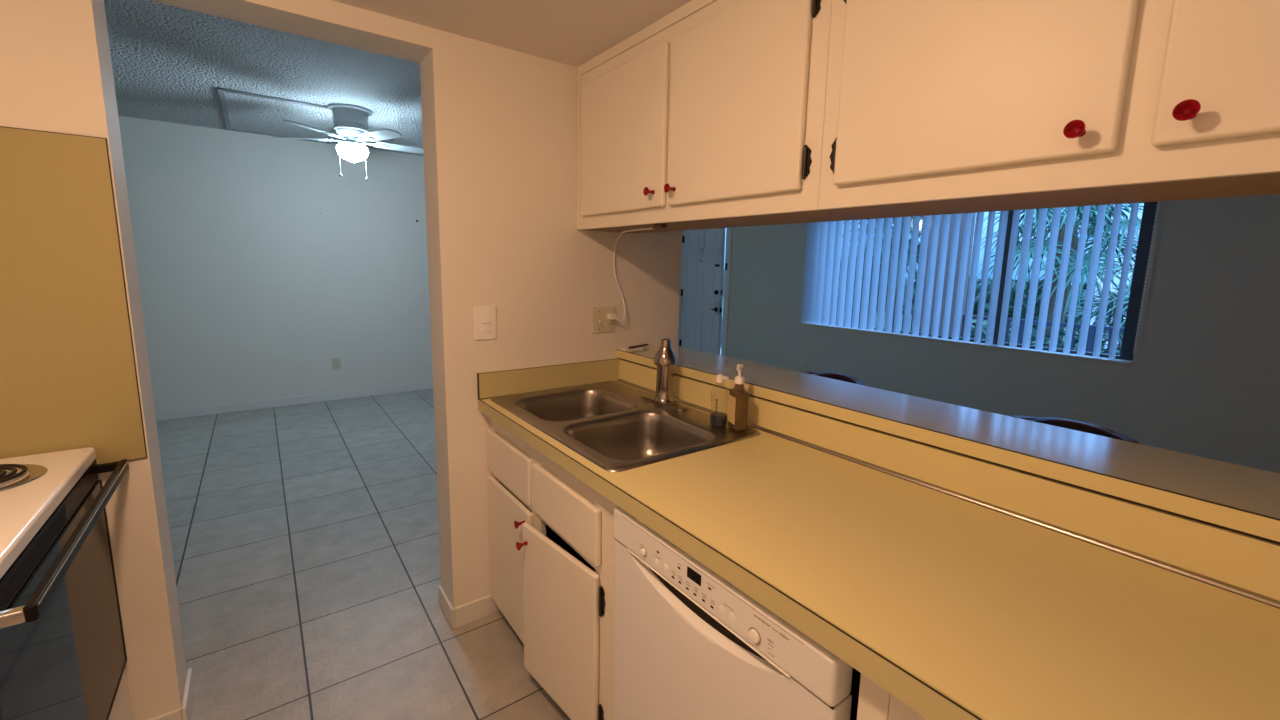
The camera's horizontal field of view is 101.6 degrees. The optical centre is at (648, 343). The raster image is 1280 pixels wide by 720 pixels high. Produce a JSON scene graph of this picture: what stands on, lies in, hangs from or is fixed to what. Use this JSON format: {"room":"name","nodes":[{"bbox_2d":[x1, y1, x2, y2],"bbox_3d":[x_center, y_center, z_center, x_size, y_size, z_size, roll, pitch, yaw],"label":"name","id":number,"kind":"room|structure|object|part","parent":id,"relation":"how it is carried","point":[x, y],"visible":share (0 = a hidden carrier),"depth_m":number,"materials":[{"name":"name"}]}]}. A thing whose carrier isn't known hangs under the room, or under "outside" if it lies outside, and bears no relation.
{"room":"kitchen","nodes":[
{"label":"kitchen","id":0,"kind":"room"},
{"bbox_2d":[104,0,423,155],"bbox_3d":[-0.423,-1.524,2.341,7.670,0.120,7.760,-5,11,-36],"label":"ceiling","id":1,"kind":"structure","parent":0,"point":[169,63],"depth_m":3.09,"materials":[{"name":"white paint"}]},
{"bbox_2d":[217,87,335,142],"bbox_3d":[-2.927,-1.786,4.177,0.760,0.016,1.375,-5,11,-36],"label":"attic hatch","id":2,"kind":"object","parent":1,"relation":"attached to","point":[246,112],"visible":0.77,"depth_m":4.05,"materials":[{"name":"paint"}]},
{"bbox_2d":[272,103,423,180],"bbox_3d":[-2.189,-1.483,3.922,1.029,0.507,1.053,-5,11,-36],"label":"ceiling fan","id":3,"kind":"object","parent":1,"relation":"attached to","point":[350,122],"visible":1,"depth_m":3.81,"materials":[{"name":"metal"}]},
{"bbox_3d":[-2.566,-1.516,3.857,0.392,0.029,0.131,0,9,-5],"label":"blade","id":4,"kind":"part","parent":3,"relation":"part of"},
{"bbox_3d":[-2.293,-1.463,3.544,0.131,0.029,0.392,3,9,13],"label":"blade","id":5,"kind":"part","parent":3,"relation":"part of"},
{"bbox_3d":[-2.214,-1.418,3.902,0.214,0.120,0.214,-5,11,-36],"label":"glass globe","id":6,"kind":"part","parent":3,"relation":"part of"},
{"bbox_3d":[-1.907,-1.480,3.706,0.392,0.029,0.131,6,10,31],"label":"blade","id":7,"kind":"part","parent":3,"relation":"part of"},
{"bbox_3d":[-1.945,-1.543,4.119,0.394,0.029,0.140,-5,11,-36],"label":"blade","id":8,"kind":"part","parent":3,"relation":"part of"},
{"bbox_2d":[118,116,432,411],"bbox_3d":[-2.744,-0.721,5.551,7.400,2.523,0.120,-5,11,-36],"label":"wall","id":9,"kind":"structure","parent":0,"point":[249,292],"depth_m":4.88,"materials":[{"name":"paint"}]},
{"bbox_2d":[155,381,432,420],"bbox_3d":[-2.730,0.492,5.681,7.400,0.085,0.013,-5,11,-36],"label":"baseboard","id":10,"kind":"structure","parent":9,"relation":"attached to","point":[304,399],"depth_m":5.08,"materials":[{"name":"white paint"}]},
{"bbox_2d":[332,358,340,368],"bbox_3d":[-3.173,0.203,5.300,0.072,0.114,0.011,-5,11,-36],"label":"wall outlet","id":11,"kind":"object","parent":9,"relation":"attached to","point":[336,363],"visible":1,"depth_m":5.30,"materials":[{"name":"beige plastic"}]},
{"bbox_2d":[0,0,681,719],"bbox_3d":[-1.585,-0.065,1.362,4.194,2.523,0.173,-5,11,-36],"label":"wall","id":12,"kind":"structure","parent":0,"point":[499,124],"depth_m":1.90,"materials":[{"name":"paint"}]},
{"bbox_2d":[0,126,146,464],"bbox_3d":[-1.694,-0.075,1.164,0.762,0.849,0.006,-5,11,-36],"label":"wall panel","id":13,"kind":"object","parent":12,"relation":"attached to","point":[69,380],"visible":1,"depth_m":1.31,"materials":[{"name":"yellow laminate"}]},
{"bbox_2d":[148,585,499,719],"bbox_3d":[-1.101,1.095,1.921,1.105,0.085,0.198,-5,11,-36],"label":"baseboard","id":14,"kind":"structure","parent":12,"relation":"attached to","point":[464,614],"depth_m":2.06,"materials":[{"name":"white paint"}]},
{"bbox_2d":[474,306,496,339],"bbox_3d":[-0.617,-0.078,1.974,0.083,0.127,0.012,-5,11,-36],"label":"light switch","id":15,"kind":"object","parent":12,"relation":"attached to","point":[484,316],"visible":1,"depth_m":1.97,"materials":[{"name":"white plastic"}]},
{"bbox_2d":[592,307,614,332],"bbox_3d":[-0.194,-0.103,2.284,0.117,0.112,0.020,-5,11,-36],"label":"wall outlet","id":16,"kind":"object","parent":12,"relation":"attached to","point":[600,323],"visible":0.93,"depth_m":2.28,"materials":[{"name":"beige plastic"}]},
{"bbox_2d":[606,320,611,327],"bbox_3d":[-0.176,-0.086,2.302,0.034,0.034,0.003,-5,11,-36],"label":"receptacle","id":17,"kind":"object","parent":16,"relation":"attached to","point":[608,322],"depth_m":2.30,"materials":[{"name":"beige plastic"}]},
{"bbox_2d":[577,0,877,232],"bbox_3d":[0.153,-0.712,1.719,0.339,0.627,1.165,-5,11,-36],"label":"upper cabinet","id":18,"kind":"object","parent":12,"relation":"attached to","point":[710,115],"visible":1,"depth_m":1.49,"materials":[{"name":"beige paint"}]},
{"bbox_3d":[-0.102,-0.719,1.847,0.019,0.494,0.526,-5,11,-36],"label":"door","id":19,"kind":"part","parent":18,"relation":"part of","materials":[{"name":"beige paint"}]},
{"bbox_2d":[607,228,652,321],"bbox_3d":[-0.088,-0.254,2.066,0.083,0.380,0.478,-1,9,-14],"label":"power cord","id":20,"kind":"object","parent":18,"relation":"hanging from","point":[611,316],"visible":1,"depth_m":2.27,"materials":[{"name":"white plastic"}]},
{"bbox_3d":[0.002,-0.492,1.691,0.032,0.027,0.027,-5,11,-36],"label":"knob","id":21,"kind":"part","parent":18,"relation":"part of","materials":[{"name":"red plastic"}]},
{"bbox_2d":[654,224,666,227],"bbox_3d":[0.039,-0.400,1.778,0.030,0.012,0.040,-5,11,-36],"label":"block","id":22,"kind":"object","parent":18,"relation":"attached to","point":[655,225],"visible":1,"depth_m":1.76,"materials":[{"name":"brown wood"}]},
{"bbox_3d":[0.066,-0.477,1.606,0.032,0.027,0.027,-5,11,-36],"label":"knob","id":23,"kind":"part","parent":18,"relation":"part of","materials":[{"name":"red plastic"}]},
{"bbox_3d":[0.220,-0.648,1.420,0.019,0.494,0.502,-5,11,-36],"label":"door","id":24,"kind":"part","parent":18,"relation":"part of","materials":[{"name":"beige paint"}]},
{"bbox_2d":[156,389,570,719],"bbox_3d":[-0.479,1.089,2.736,7.670,0.120,7.760,-5,11,-36],"label":"floor","id":25,"kind":"structure","parent":0,"point":[305,541],"depth_m":2.37,"materials":[{"name":"tile"}]},
{"bbox_2d":[0,447,131,719],"bbox_3d":[-1.485,0.689,0.953,0.720,1.040,0.760,-5,11,-36],"label":"electric stove","id":26,"kind":"object","parent":25,"relation":"on","point":[63,655],"visible":1,"depth_m":1.10,"materials":[{"name":"white metal"}]},
{"bbox_2d":[0,447,95,578],"bbox_3d":[-1.502,0.363,0.886,0.660,0.038,0.760,-5,11,-36],"label":"cooktop","id":27,"kind":"object","parent":26,"relation":"in","point":[35,489],"depth_m":1.11,"materials":[{"name":"white metal"}]},
{"bbox_3d":[-1.242,0.384,1.086,0.006,0.050,0.758,-5,11,-36],"label":"vent panel","id":28,"kind":"part","parent":26,"relation":"part of","materials":[{"name":"black plastic"}]},
{"bbox_3d":[-1.199,0.376,1.119,0.016,0.028,0.755,-5,11,-36],"label":"door handle","id":29,"kind":"part","parent":26,"relation":"part of","materials":[{"name":"black plastic"}]},
{"bbox_3d":[-1.257,1.054,1.187,0.005,0.207,0.754,-5,11,-36],"label":"storage drawer","id":30,"kind":"part","parent":26,"relation":"part of","materials":[{"name":"white metal"}]},
{"bbox_2d":[487,418,616,719],"bbox_3d":[-0.154,0.723,1.876,0.676,0.873,0.928,-5,11,-36],"label":"base cabinet","id":31,"kind":"object","parent":25,"relation":"on","point":[552,540],"visible":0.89,"depth_m":1.59,"materials":[{"name":"beige paint"}]},
{"bbox_3d":[-0.509,0.438,1.888,0.020,0.162,0.392,-5,11,-36],"label":"drawer","id":32,"kind":"part","parent":31,"relation":"part of","materials":[{"name":"beige paint"}]},
{"bbox_3d":[-0.519,0.803,1.946,0.020,0.522,0.399,-5,11,-36],"label":"door","id":33,"kind":"part","parent":31,"relation":"part of","materials":[{"name":"beige paint"}]},
{"bbox_3d":[-0.437,0.610,1.769,0.032,0.027,0.027,-5,11,-36],"label":"knob","id":34,"kind":"part","parent":31,"relation":"part of","materials":[{"name":"red plastic"}]},
{"bbox_3d":[-0.403,0.640,1.661,0.034,0.027,0.027,-5,11,-36],"label":"knob","id":35,"kind":"part","parent":31,"relation":"part of","materials":[{"name":"red plastic"}]},
{"bbox_3d":[-0.278,0.862,1.592,0.019,0.522,0.395,-7,12,-42],"label":"door","id":36,"kind":"part","parent":31,"relation":"part of","materials":[{"name":"beige paint"}]},
{"bbox_3d":[-0.255,0.494,1.551,0.020,0.162,0.408,-5,11,-36],"label":"drawer","id":37,"kind":"part","parent":31,"relation":"part of","materials":[{"name":"beige paint"}]},
{"bbox_2d":[477,358,1279,719],"bbox_3d":[0.563,0.370,0.924,0.657,0.145,3.199,-5,11,-36],"label":"countertop","id":38,"kind":"structure","parent":31,"relation":"on","point":[962,587],"depth_m":0.92,"materials":[{"name":"yellow laminate"}]},
{"bbox_2d":[491,381,760,471],"bbox_3d":[-0.126,0.327,1.835,0.575,0.182,0.876,-5,11,-36],"label":"sink","id":39,"kind":"object","parent":38,"relation":"in","point":[609,424],"visible":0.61,"depth_m":1.81,"materials":[{"name":"metal"}]},
{"bbox_2d":[710,374,728,426],"bbox_3d":[0.229,0.183,1.695,0.057,0.171,0.057,2,9,3],"label":"dish soap bottle","id":40,"kind":"object","parent":39,"relation":"on","point":[717,419],"visible":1,"depth_m":1.68,"materials":[{"name":"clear plastic"}]},
{"bbox_2d":[728,364,748,430],"bbox_3d":[0.283,0.170,1.659,0.048,0.211,0.068,-1,9,-15],"label":"hand soap bottle","id":41,"kind":"object","parent":39,"relation":"on","point":[738,396],"visible":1,"depth_m":1.64,"materials":[{"name":"plastic"}]},
{"bbox_2d":[641,338,688,411],"bbox_3d":[0.060,0.103,1.951,0.085,0.248,0.256,-5,11,-36],"label":"sink faucet","id":42,"kind":"object","parent":38,"relation":"on","point":[665,359],"visible":1,"depth_m":1.93,"materials":[{"name":"silver metal"}]},
{"bbox_3d":[0.059,0.147,1.958,0.080,0.140,0.080,-5,11,-36],"label":"post","id":43,"kind":"part","parent":42,"relation":"part of","materials":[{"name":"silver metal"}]},
{"bbox_3d":[0.056,0.221,1.968,0.056,0.010,0.256,-5,11,-36],"label":"deck plate","id":44,"kind":"part","parent":42,"relation":"part of","materials":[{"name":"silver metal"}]},
{"bbox_3d":[0.809,0.373,1.099,0.009,0.009,3.181,-5,11,-36],"label":"cove trim","id":45,"kind":"part","parent":38,"relation":"part of","materials":[{"name":"laminate"}]},
{"bbox_2d":[612,506,860,719],"bbox_3d":[0.321,0.829,1.264,0.596,0.866,0.621,-5,11,-36],"label":"dishwasher","id":46,"kind":"object","parent":25,"relation":"on","point":[689,644],"visible":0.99,"depth_m":1.05,"materials":[{"name":"white plastic"}]},
{"bbox_2d":[793,668,860,719],"bbox_3d":[0.347,0.777,1.275,0.534,0.766,0.609,-5,11,-36],"label":"tub","id":47,"kind":"object","parent":46,"relation":"in","point":[853,697],"depth_m":0.84,"materials":[{"name":"plastic"}]},
{"bbox_2d":[800,371,863,384],"bbox_3d":[0.724,0.627,2.353,0.402,0.958,0.392,-5,11,-36],"label":"bar stool","id":48,"kind":"object","parent":25,"relation":"on","point":[838,376],"visible":0.17,"depth_m":2.39,"materials":[{"name":"leather"}]},
{"bbox_3d":[0.847,0.225,2.379,0.107,0.151,0.321,-5,11,-36],"label":"backrest","id":49,"kind":"part","parent":48,"relation":"part of","materials":[{"name":"leather"}]},
{"bbox_2d":[857,673,928,719],"bbox_3d":[0.772,0.923,0.683,0.637,0.873,0.822,-5,11,-36],"label":"base cabinet","id":50,"kind":"object","parent":25,"relation":"on","point":[874,702],"visible":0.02,"depth_m":0.77,"materials":[{"name":"beige paint"}]},
{"bbox_2d":[1011,415,1138,443],"bbox_3d":[1.243,0.742,1.665,0.402,0.958,0.392,-5,11,-36],"label":"bar stool","id":51,"kind":"object","parent":25,"relation":"on","point":[1077,425],"visible":0.16,"depth_m":1.70,"materials":[{"name":"leather"}]},
{"bbox_3d":[1.367,0.340,1.691,0.107,0.151,0.321,-5,11,-36],"label":"backrest","id":52,"kind":"part","parent":51,"relation":"part of","materials":[{"name":"leather"}]},
{"bbox_2d":[332,0,691,66],"bbox_3d":[0.001,-0.960,0.151,2.408,0.322,3.400,-5,11,-36],"label":"ceiling","id":53,"kind":"structure","parent":0,"point":[573,33],"depth_m":1.66,"materials":[{"name":"paint"}]},
{"bbox_2d":[818,0,1279,217],"bbox_3d":[0.849,-0.558,0.798,0.339,0.627,1.164,-5,11,-36],"label":"upper cabinet","id":54,"kind":"object","parent":53,"relation":"attached to","point":[933,107],"visible":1,"depth_m":0.87,"materials":[{"name":"beige paint"}]},
{"bbox_3d":[0.572,-0.570,0.953,0.019,0.494,0.489,-5,11,-36],"label":"door","id":55,"kind":"part","parent":54,"relation":"part of","materials":[{"name":"beige paint"}]},
{"bbox_3d":[0.667,-0.331,0.812,0.032,0.027,0.027,-5,11,-36],"label":"knob","id":56,"kind":"part","parent":54,"relation":"part of","materials":[{"name":"red plastic"}]},
{"bbox_3d":[0.740,-0.317,0.715,0.032,0.027,0.027,-5,11,-36],"label":"knob","id":57,"kind":"part","parent":54,"relation":"part of","materials":[{"name":"red plastic"}]},
{"bbox_3d":[0.893,-0.499,0.528,0.019,0.494,0.508,-5,11,-36],"label":"door","id":58,"kind":"part","parent":54,"relation":"part of","materials":[{"name":"beige paint"}]},
{"bbox_2d":[919,213,975,336],"bbox_3d":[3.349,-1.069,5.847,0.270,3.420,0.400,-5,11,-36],"label":"vertical blind","id":59,"kind":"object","parent":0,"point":[962,214],"depth_m":5.77,"materials":[{"name":"plastic"}]},
{"bbox_2d":[727,194,1279,472],"bbox_3d":[2.564,-0.490,4.769,0.150,2.523,7.760,-5,11,-36],"label":"wall","id":60,"kind":"structure","parent":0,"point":[1202,379],"depth_m":3.54,"materials":[{"name":"paint"}]},
{"bbox_2d":[678,227,731,355],"bbox_3d":[0.744,-0.679,7.116,0.257,2.120,1.027,-5,11,-36],"label":"door","id":61,"kind":"structure","parent":60,"relation":"attached to","point":[702,273],"depth_m":7.00,"materials":[{"name":"white paint"}]},
{"bbox_2d":[732,285,736,294],"bbox_3d":[1.083,-0.679,6.607,0.016,0.116,0.072,-5,11,-36],"label":"light switch","id":62,"kind":"object","parent":60,"relation":"attached to","point":[734,286],"visible":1,"depth_m":6.60,"materials":[{"name":"beige plastic"}]},
{"bbox_2d":[802,361,807,370],"bbox_3d":[1.746,0.251,5.830,0.011,0.114,0.072,-5,11,-36],"label":"wall outlet","id":63,"kind":"object","parent":60,"relation":"attached to","point":[805,363],"visible":0.92,"depth_m":5.83,"materials":[{"name":"beige plastic"}]},
{"bbox_2d":[801,202,1157,363],"bbox_3d":[2.589,-0.665,4.651,0.165,1.255,2.750,-5,11,-36],"label":"window","id":64,"kind":"structure","parent":60,"relation":"attached to","point":[1126,355],"depth_m":3.70,"materials":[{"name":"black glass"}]},
{"bbox_3d":[2.555,-0.048,4.729,0.115,0.012,2.748,-5,11,-36],"label":"sill","id":65,"kind":"part","parent":64,"relation":"part of","materials":[{"name":"white paint"}]},
{"bbox_2d":[801,201,1159,358],"bbox_3d":[2.557,-0.671,4.627,0.087,1.237,2.773,-5,11,-36],"label":"vertical blind","id":66,"kind":"object","parent":60,"relation":"attached to","point":[823,256],"visible":0.82,"depth_m":4.53,"materials":[{"name":"white plastic"}]},
{"bbox_3d":[3.360,-0.500,3.515,0.012,1.149,0.010,-5,11,-36],"label":"control chain","id":67,"kind":"part","parent":66,"relation":"part of","materials":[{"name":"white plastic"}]},
{"bbox_3d":[0.959,0.784,1.165,0.204,1.012,3.399,-5,11,-36],"label":"wall","id":68,"kind":"structure","parent":0,"visible":0},
{"bbox_2d":[616,345,1279,543],"bbox_3d":[0.932,0.247,1.182,0.312,0.043,3.199,-5,11,-36],"label":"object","id":69,"kind":"structure","parent":68,"relation":"on","point":[1245,500],"depth_m":1.17,"materials":[{"name":"yellow laminate"}]},
{"bbox_2d":[619,347,642,350],"bbox_3d":[-0.081,0.022,2.356,0.099,0.008,0.052,-5,11,-36],"label":"pad","id":70,"kind":"object","parent":69,"relation":"on","point":[626,348],"visible":0.86,"depth_m":2.34,"materials":[{"name":"white paper"}]},
{"bbox_2d":[628,344,648,348],"bbox_3d":[-0.044,0.011,2.384,0.009,0.009,0.139,8,11,39],"label":"pen","id":71,"kind":"object","parent":70,"relation":"on","point":[642,345],"visible":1,"depth_m":2.37,"materials":[{"name":"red plastic"}]},
{"bbox_2d":[618,359,1279,600],"bbox_3d":[0.818,0.338,1.111,0.022,0.116,3.199,-5,11,-36],"label":"backsplash","id":72,"kind":"structure","parent":68,"relation":"attached to","point":[1241,560],"depth_m":1.10,"materials":[{"name":"yellow laminate"}]},
{"label":"outside","id":73,"kind":"structure","parent":0,"visible":0},
{"bbox_3d":[2.855,0.679,5.993,1.600,0.100,14.000,-5,11,-36],"label":"floor","id":74,"kind":"structure","parent":73,"visible":0},
{"bbox_2d":[722,304,1123,353],"bbox_3d":[3.307,0.107,6.239,0.050,0.975,14.000,-5,11,-36],"label":"walkway railing","id":75,"kind":"object","parent":74,"relation":"on","point":[1092,328],"visible":0.05,"depth_m":5.22,"materials":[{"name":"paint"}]},
{"bbox_3d":[3.546,0.178,5.926,0.042,0.940,0.070,-5,11,-36],"label":"post","id":76,"kind":"part","parent":75,"relation":"part of","materials":[{"name":"paint"}]},
{"bbox_3d":[3.317,-0.355,6.170,0.050,0.040,14.000,-5,11,-36],"label":"rail","id":77,"kind":"part","parent":75,"relation":"part of","materials":[{"name":"metal"}]},
{"bbox_3d":[3.880,0.252,5.483,0.042,0.940,0.070,-5,11,-36],"label":"post","id":78,"kind":"part","parent":75,"relation":"part of","materials":[{"name":"metal"}]},
{"bbox_3d":[4.215,0.326,5.040,0.042,0.940,0.070,-5,11,-36],"label":"post","id":79,"kind":"part","parent":75,"relation":"part of","materials":[{"name":"metal"}]},
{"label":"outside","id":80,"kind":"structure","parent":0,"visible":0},
{"bbox_2d":[721,301,1106,352],"bbox_3d":[14.753,-0.986,19.756,34.050,0.150,70.000,-5,11,-36],"label":"lawn","id":81,"kind":"structure","parent":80,"point":[973,320],"depth_m":15.85,"materials":[{"name":"green plant"}]},
{"bbox_2d":[837,246,915,326],"bbox_3d":[4.070,-0.877,9.977,2.268,2.099,2.099,-5,11,-36],"label":"fan palm","id":82,"kind":"object","parent":81,"relation":"on","point":[857,246],"visible":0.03,"depth_m":9.63,"materials":[{"name":"green plant"}]},
{"bbox_2d":[723,270,1095,324],"bbox_3d":[8.594,-2.446,23.733,3.693,2.004,36.613,-5,11,-36],"label":"shrubs","id":83,"kind":"object","parent":81,"relation":"on","point":[1026,289],"visible":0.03,"depth_m":17.11,"materials":[{"name":"green plant"}]},
{"bbox_2d":[839,216,983,327],"bbox_3d":[3.904,-1.081,8.110,2.404,3.052,2.321,-5,11,-36],"label":"fan palm","id":84,"kind":"object","parent":81,"relation":"on","point":[921,217],"visible":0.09,"depth_m":7.83,"materials":[{"name":"green plant"}]},
{"bbox_2d":[721,313,1120,354],"bbox_3d":[3.957,0.070,7.548,0.958,1.103,9.827,-5,11,-36],"label":"hedge","id":85,"kind":"object","parent":81,"relation":"on","point":[1034,327],"visible":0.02,"depth_m":6.45,"materials":[{"name":"green plant"}]},
{"bbox_2d":[976,202,1143,347],"bbox_3d":[5.259,-0.770,6.615,2.169,2.941,2.251,-5,11,-36],"label":"fan palm","id":86,"kind":"object","parent":81,"relation":"on","point":[1094,208],"visible":0.4,"depth_m":6.40,"materials":[{"name":"green plant"}]},
{"bbox_2d":[1066,285,1129,353],"bbox_3d":[6.636,-0.019,7.226,1.920,1.635,1.931,-5,11,-36],"label":"fan palm","id":87,"kind":"object","parent":81,"relation":"on","point":[1097,301],"visible":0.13,"depth_m":7.30,"materials":[{"name":"green plant"}]},
{"bbox_2d":[1061,241,1137,336],"bbox_3d":[5.545,-0.178,5.394,2.001,2.147,1.855,5,9,23],"label":"fan palm","id":88,"kind":"object","parent":81,"relation":"on","point":[1118,267],"visible":0.05,"depth_m":5.69,"materials":[{"name":"green plant"}]},
{"bbox_2d":[1090,213,1141,348],"bbox_3d":[14.449,-0.792,8.434,4.400,2.830,10.800,-5,11,-36],"label":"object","id":89,"kind":"structure","parent":81,"relation":"on","point":[1116,280],"depth_m":11.07,"materials":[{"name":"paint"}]}
]}

